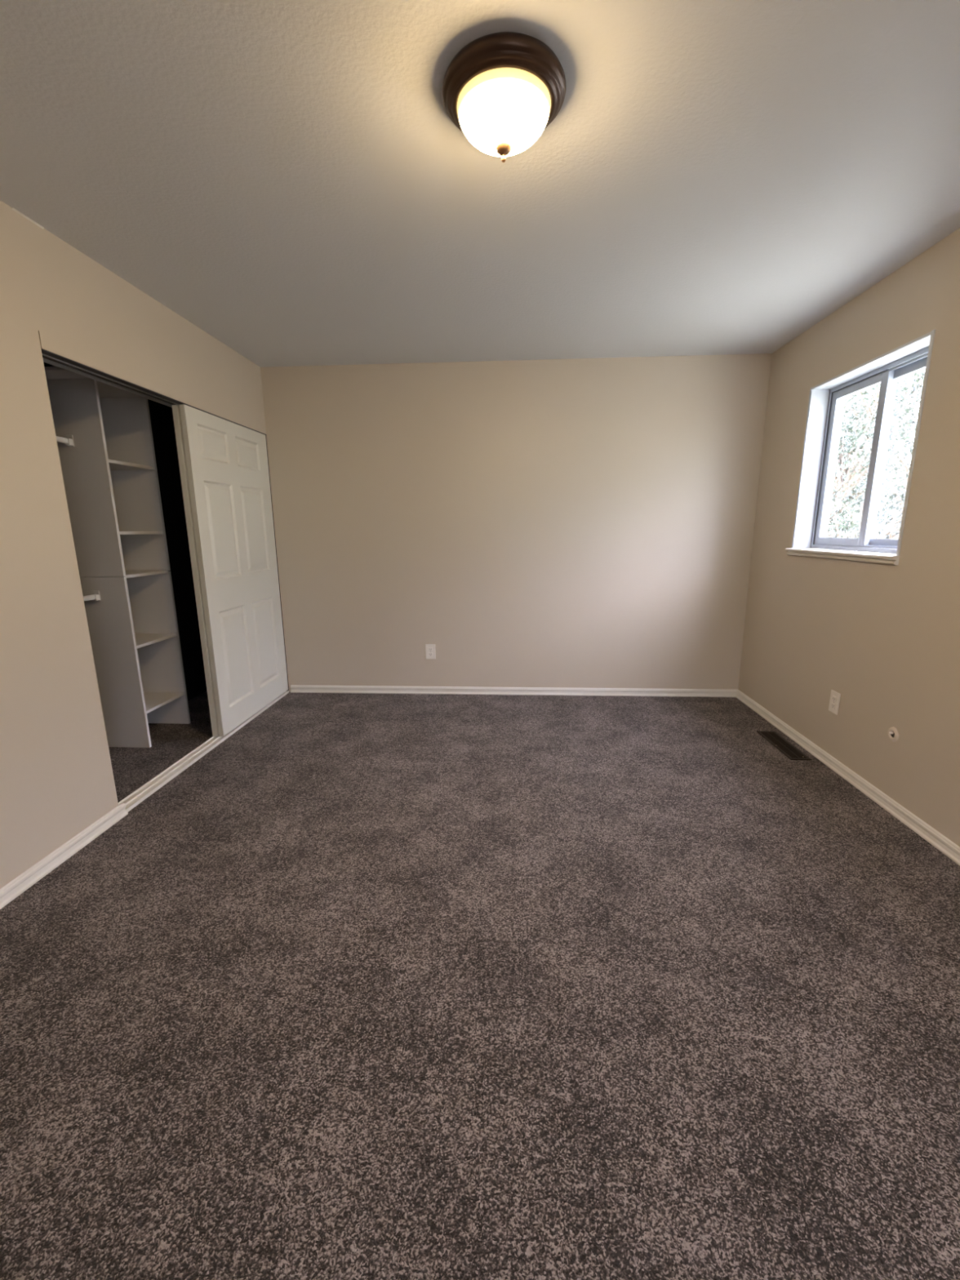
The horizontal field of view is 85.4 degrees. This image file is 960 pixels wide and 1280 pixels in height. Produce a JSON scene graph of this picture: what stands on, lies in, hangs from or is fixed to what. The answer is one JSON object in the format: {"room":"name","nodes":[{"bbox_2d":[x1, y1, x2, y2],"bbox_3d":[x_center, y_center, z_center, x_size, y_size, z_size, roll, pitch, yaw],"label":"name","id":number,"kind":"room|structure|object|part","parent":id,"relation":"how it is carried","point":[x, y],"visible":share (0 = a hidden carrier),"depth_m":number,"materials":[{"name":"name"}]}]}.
{"room":"empty bedroom","nodes":[
{"label":"empty bedroom","id":0,"kind":"room"},
{"bbox_2d":[43,362,206,701],"bbox_3d":[-2.393,-0.492,2.736,0.100,2.440,2.869,0,12,3],"label":"wall","id":1,"kind":"structure","parent":0,"point":[161,415],"depth_m":3.91,"materials":[{"name":"paint"}]},
{"bbox_2d":[0,200,266,888],"bbox_3d":[-1.760,-0.231,1.499,0.092,2.440,5.119,0,12,3],"label":"wall","id":2,"kind":"structure","parent":0,"point":[57,780],"depth_m":2.04,"materials":[{"name":"beige paint"}]},
{"bbox_2d":[0,802,128,909],"bbox_3d":[-1.753,1.129,0.839,0.019,0.058,3.260,0,12,3],"label":"baseboard","id":3,"kind":"structure","parent":2,"relation":"attached to","point":[10,891],"depth_m":2.07,"materials":[{"name":"white paint"}]},
{"bbox_2d":[40,348,266,435],"bbox_3d":[-1.673,-1.309,2.917,0.082,0.020,1.877,0,12,3],"label":"trim","id":4,"kind":"structure","parent":2,"relation":"attached to","point":[49,357],"depth_m":2.39,"materials":[{"name":"grey"}]},
{"bbox_2d":[171,404,218,736],"bbox_3d":[-1.656,-0.448,3.559,0.030,1.957,0.976,0,12,3],"label":"door","id":5,"kind":"structure","parent":2,"relation":"in","point":[175,408],"depth_m":3.06,"materials":[{"name":"white paint"}]},
{"bbox_2d":[118,690,288,812],"bbox_3d":[-1.652,0.614,3.324,0.086,0.018,1.864,0,12,3],"label":"trim","id":6,"kind":"structure","parent":2,"relation":"attached to","point":[138,796],"depth_m":2.88,"materials":[{"name":"white paint"}]},
{"bbox_2d":[178,404,288,736],"bbox_3d":[-1.616,-0.450,3.562,0.030,1.959,0.978,0,12,3],"label":"door","id":7,"kind":"structure","parent":2,"relation":"in","point":[227,464],"depth_m":3.43,"materials":[{"name":"white paint"}]},
{"bbox_2d":[171,353,771,691],"bbox_3d":[0.016,-0.775,3.961,4.564,2.440,0.120,0,12,3],"label":"wall","id":8,"kind":"structure","parent":0,"point":[574,522],"depth_m":3.86,"materials":[{"name":"beige paint"}]},
{"bbox_2d":[425,644,435,658],"bbox_3d":[-0.390,0.092,4.106,0.078,0.120,0.009,0,12,3],"label":"wall outlet","id":9,"kind":"object","parent":8,"relation":"attached to","point":[430,649],"visible":1,"depth_m":4.10,"materials":[{"name":"white plastic"}]},
{"bbox_2d":[290,684,737,697],"bbox_3d":[0.230,0.405,4.131,3.547,0.058,0.019,0,12,3],"label":"baseboard","id":10,"kind":"structure","parent":8,"relation":"attached to","point":[294,688],"depth_m":4.12,"materials":[{"name":"white paint"}]},
{"bbox_2d":[0,690,959,1279],"bbox_3d":[-0.320,1.027,1.685,4.374,0.120,5.319,0,12,3],"label":"floor","id":11,"kind":"structure","parent":0,"point":[373,986],"depth_m":1.43,"materials":[{"name":"grey carpet"}]},
{"bbox_2d":[44,366,191,747],"bbox_3d":[-2.065,-0.398,3.086,0.507,2.099,0.572,0,12,3],"label":"organizer","id":12,"kind":"object","parent":11,"relation":"on","point":[110,477],"visible":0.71,"depth_m":3.12,"materials":[{"name":"white wood"}]},
{"bbox_2d":[56,435,74,446],"bbox_3d":[-2.255,-0.913,2.057,0.036,0.060,1.537,0,12,3],"label":"closet rod","id":13,"kind":"object","parent":12,"relation":"attached to","point":[68,440],"visible":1,"depth_m":2.78,"materials":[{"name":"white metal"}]},
{"bbox_3d":[-2.255,-0.909,2.055,0.017,0.029,1.529,0,12,3],"label":"rod","id":14,"kind":"part","parent":13,"relation":"part of","materials":[{"name":"white metal"}]},
{"bbox_2d":[83,590,100,600],"bbox_3d":[-2.241,-0.092,2.233,0.036,0.060,1.537,0,12,3],"label":"closet rod","id":15,"kind":"object","parent":12,"relation":"attached to","point":[95,597],"visible":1,"depth_m":2.96,"materials":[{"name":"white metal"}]},
{"bbox_3d":[-2.241,-0.088,2.232,0.017,0.029,1.529,0,12,3],"label":"rod","id":16,"kind":"part","parent":15,"relation":"part of","materials":[{"name":"white metal"}]},
{"bbox_2d":[44,366,140,398],"bbox_3d":[-2.074,-1.415,2.868,0.507,0.018,0.572,0,12,3],"label":"shelf","id":17,"kind":"object","parent":12,"relation":"attached to","point":[53,374],"depth_m":2.74,"materials":[{"name":"white wood"}]},
{"bbox_3d":[-2.174,-0.361,2.968,0.305,2.080,0.018,0,12,3],"label":"panel","id":18,"kind":"part","parent":12,"relation":"part of","materials":[{"name":"grey plastic"}]},
{"bbox_2d":[80,569,168,577],"bbox_3d":[-2.165,-0.402,3.163,0.299,0.018,0.379,0,12,3],"label":"shelf","id":19,"kind":"object","parent":12,"relation":"attached to","point":[127,573],"depth_m":3.01,"materials":[{"name":"white wood"}]},
{"bbox_2d":[108,459,154,470],"bbox_3d":[-2.170,-1.019,3.030,0.299,0.018,0.379,0,12,3],"label":"shelf","id":20,"kind":"object","parent":12,"relation":"attached to","point":[113,464],"depth_m":3.07,"materials":[{"name":"white wood"}]},
{"bbox_2d":[119,530,162,534],"bbox_3d":[-2.167,-0.641,3.112,0.299,0.018,0.379,0,12,3],"label":"shelf","id":21,"kind":"object","parent":12,"relation":"attached to","point":[121,532],"depth_m":3.16,"materials":[{"name":"white wood"}]},
{"bbox_3d":[-2.151,-0.445,3.357,0.305,2.080,0.018,0,12,3],"label":"panel","id":22,"kind":"part","parent":12,"relation":"part of","materials":[{"name":"grey plastic"}]},
{"bbox_2d":[134,633,176,648],"bbox_3d":[-2.162,0.004,3.250,0.299,0.018,0.379,0,12,3],"label":"shelf","id":23,"kind":"object","parent":12,"relation":"attached to","point":[142,640],"depth_m":3.29,"materials":[{"name":"white wood"}]},
{"bbox_2d":[143,691,184,713],"bbox_3d":[-2.159,0.400,3.336,0.299,0.018,0.379,0,12,3],"label":"shelf","id":24,"kind":"object","parent":12,"relation":"attached to","point":[153,700],"depth_m":3.39,"materials":[{"name":"white wood"}]},
{"bbox_2d":[756,730,811,760],"bbox_3d":[1.826,0.631,3.138,0.115,0.008,0.420,0,12,3],"label":"floor vent","id":25,"kind":"object","parent":11,"relation":"in","point":[786,748],"visible":1,"depth_m":3.11,"materials":[{"name":"brown metal"}]},
{"bbox_2d":[0,0,959,367],"bbox_3d":[-0.196,-1.490,1.135,4.664,0.150,5.319,0,12,3],"label":"ceiling","id":26,"kind":"structure","parent":0,"point":[294,181],"depth_m":1.69,"materials":[{"name":"white paint"}]},
{"bbox_2d":[441,31,565,162],"bbox_3d":[0.064,-1.383,1.395,0.327,0.172,0.327,0,12,3],"label":"ceiling light","id":27,"kind":"object","parent":26,"relation":"attached to","point":[502,90],"visible":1,"depth_m":1.31,"materials":[{"name":"white glass"}]},
{"bbox_3d":[0.064,-1.381,1.395,0.250,0.088,0.250,0,12,3],"label":"lamp shade","id":28,"kind":"part","parent":27,"relation":"part of","materials":[{"name":"beige glass"}]},
{"bbox_2d":[737,227,959,846],"bbox_3d":[1.943,-0.214,1.283,0.200,2.440,5.119,0,12,3],"label":"wall","id":29,"kind":"structure","parent":0,"point":[884,637],"depth_m":2.48,"materials":[{"name":"beige paint"}]},
{"bbox_2d":[828,689,840,715],"bbox_3d":[1.926,0.339,2.826,0.009,0.120,0.078,0,12,3],"label":"wall outlet","id":30,"kind":"object","parent":29,"relation":"attached to","point":[834,701],"visible":1,"depth_m":2.82,"materials":[{"name":"white plastic"}]},
{"bbox_2d":[831,702,835,709],"bbox_3d":[1.924,0.358,2.830,0.004,0.030,0.034,0,12,3],"label":"receptacle","id":31,"kind":"object","parent":30,"relation":"attached to","point":[833,704],"depth_m":2.83,"materials":[{"name":"white plastic"}]},
{"bbox_2d":[831,695,836,702],"bbox_3d":[1.924,0.319,2.822,0.004,0.030,0.034,0,12,3],"label":"receptacle","id":32,"kind":"object","parent":30,"relation":"attached to","point":[833,697],"depth_m":2.82,"materials":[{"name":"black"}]},
{"bbox_2d":[735,689,959,865],"bbox_3d":[1.843,0.950,1.540,0.019,0.058,5.119,0,12,3],"label":"baseboard","id":33,"kind":"structure","parent":29,"relation":"attached to","point":[926,832],"depth_m":2.56,"materials":[{"name":"white paint"}]},
{"bbox_2d":[785,329,935,564],"bbox_3d":[2.003,-0.916,2.722,0.214,0.976,0.941,0,12,3],"label":"window","id":34,"kind":"structure","parent":29,"relation":"in","point":[825,402],"depth_m":2.82,"materials":[{"name":"white paint"}]},
{"bbox_3d":[1.967,-0.461,2.823,0.134,0.043,0.941,0,12,3],"label":"sill","id":35,"kind":"part","parent":34,"relation":"part of","materials":[{"name":"white paint"}]},
{"bbox_3d":[2.069,-0.972,2.908,0.026,0.871,0.468,0,12,3],"label":"sash","id":36,"kind":"part","parent":34,"relation":"part of","materials":[{"name":"white plastic"}]},
{"bbox_3d":[2.072,-0.930,2.713,0.075,0.919,0.901,0,12,3],"label":"frame","id":37,"kind":"part","parent":34,"relation":"part of","materials":[{"name":"white plastic"}]},
{"bbox_3d":[2.078,-0.887,2.516,0.026,0.871,0.462,0,12,3],"label":"sash","id":38,"kind":"part","parent":34,"relation":"part of","materials":[{"name":"white plastic"}]},
{"bbox_2d":[887,726,898,742],"bbox_3d":[1.898,0.434,2.396,0.014,0.069,0.069,0,12,3],"label":"stub","id":39,"kind":"object","parent":29,"relation":"attached to","point":[893,735],"visible":1,"depth_m":2.39,"materials":[{"name":"beige paint"}]},
{"label":"outside","id":40,"kind":"structure","parent":0,"visible":0},
{"bbox_2d":[826,369,924,551],"bbox_3d":[6.165,-2.533,8.794,2.610,4.961,2.798,0,12,3],"label":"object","id":41,"kind":"object","parent":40,"point":[843,467],"visible":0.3,"depth_m":8.37,"materials":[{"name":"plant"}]},
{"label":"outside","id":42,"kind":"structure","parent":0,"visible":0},
{"bbox_2d":[830,368,925,553],"bbox_3d":[4.996,-1.557,6.495,2.050,4.080,2.154,0,12,3],"label":"tree","id":43,"kind":"object","parent":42,"point":[891,531],"visible":0.24,"depth_m":6.33,"materials":[{"name":"green plant"}]},
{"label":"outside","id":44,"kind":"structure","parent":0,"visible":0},
{"bbox_2d":[827,368,924,537],"bbox_3d":[9.471,-3.927,12.820,4.667,5.962,4.412,11,16,42],"label":"tree","id":45,"kind":"object","parent":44,"point":[914,388],"visible":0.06,"depth_m":11.85,"materials":[{"name":"green plant"}]}
]}

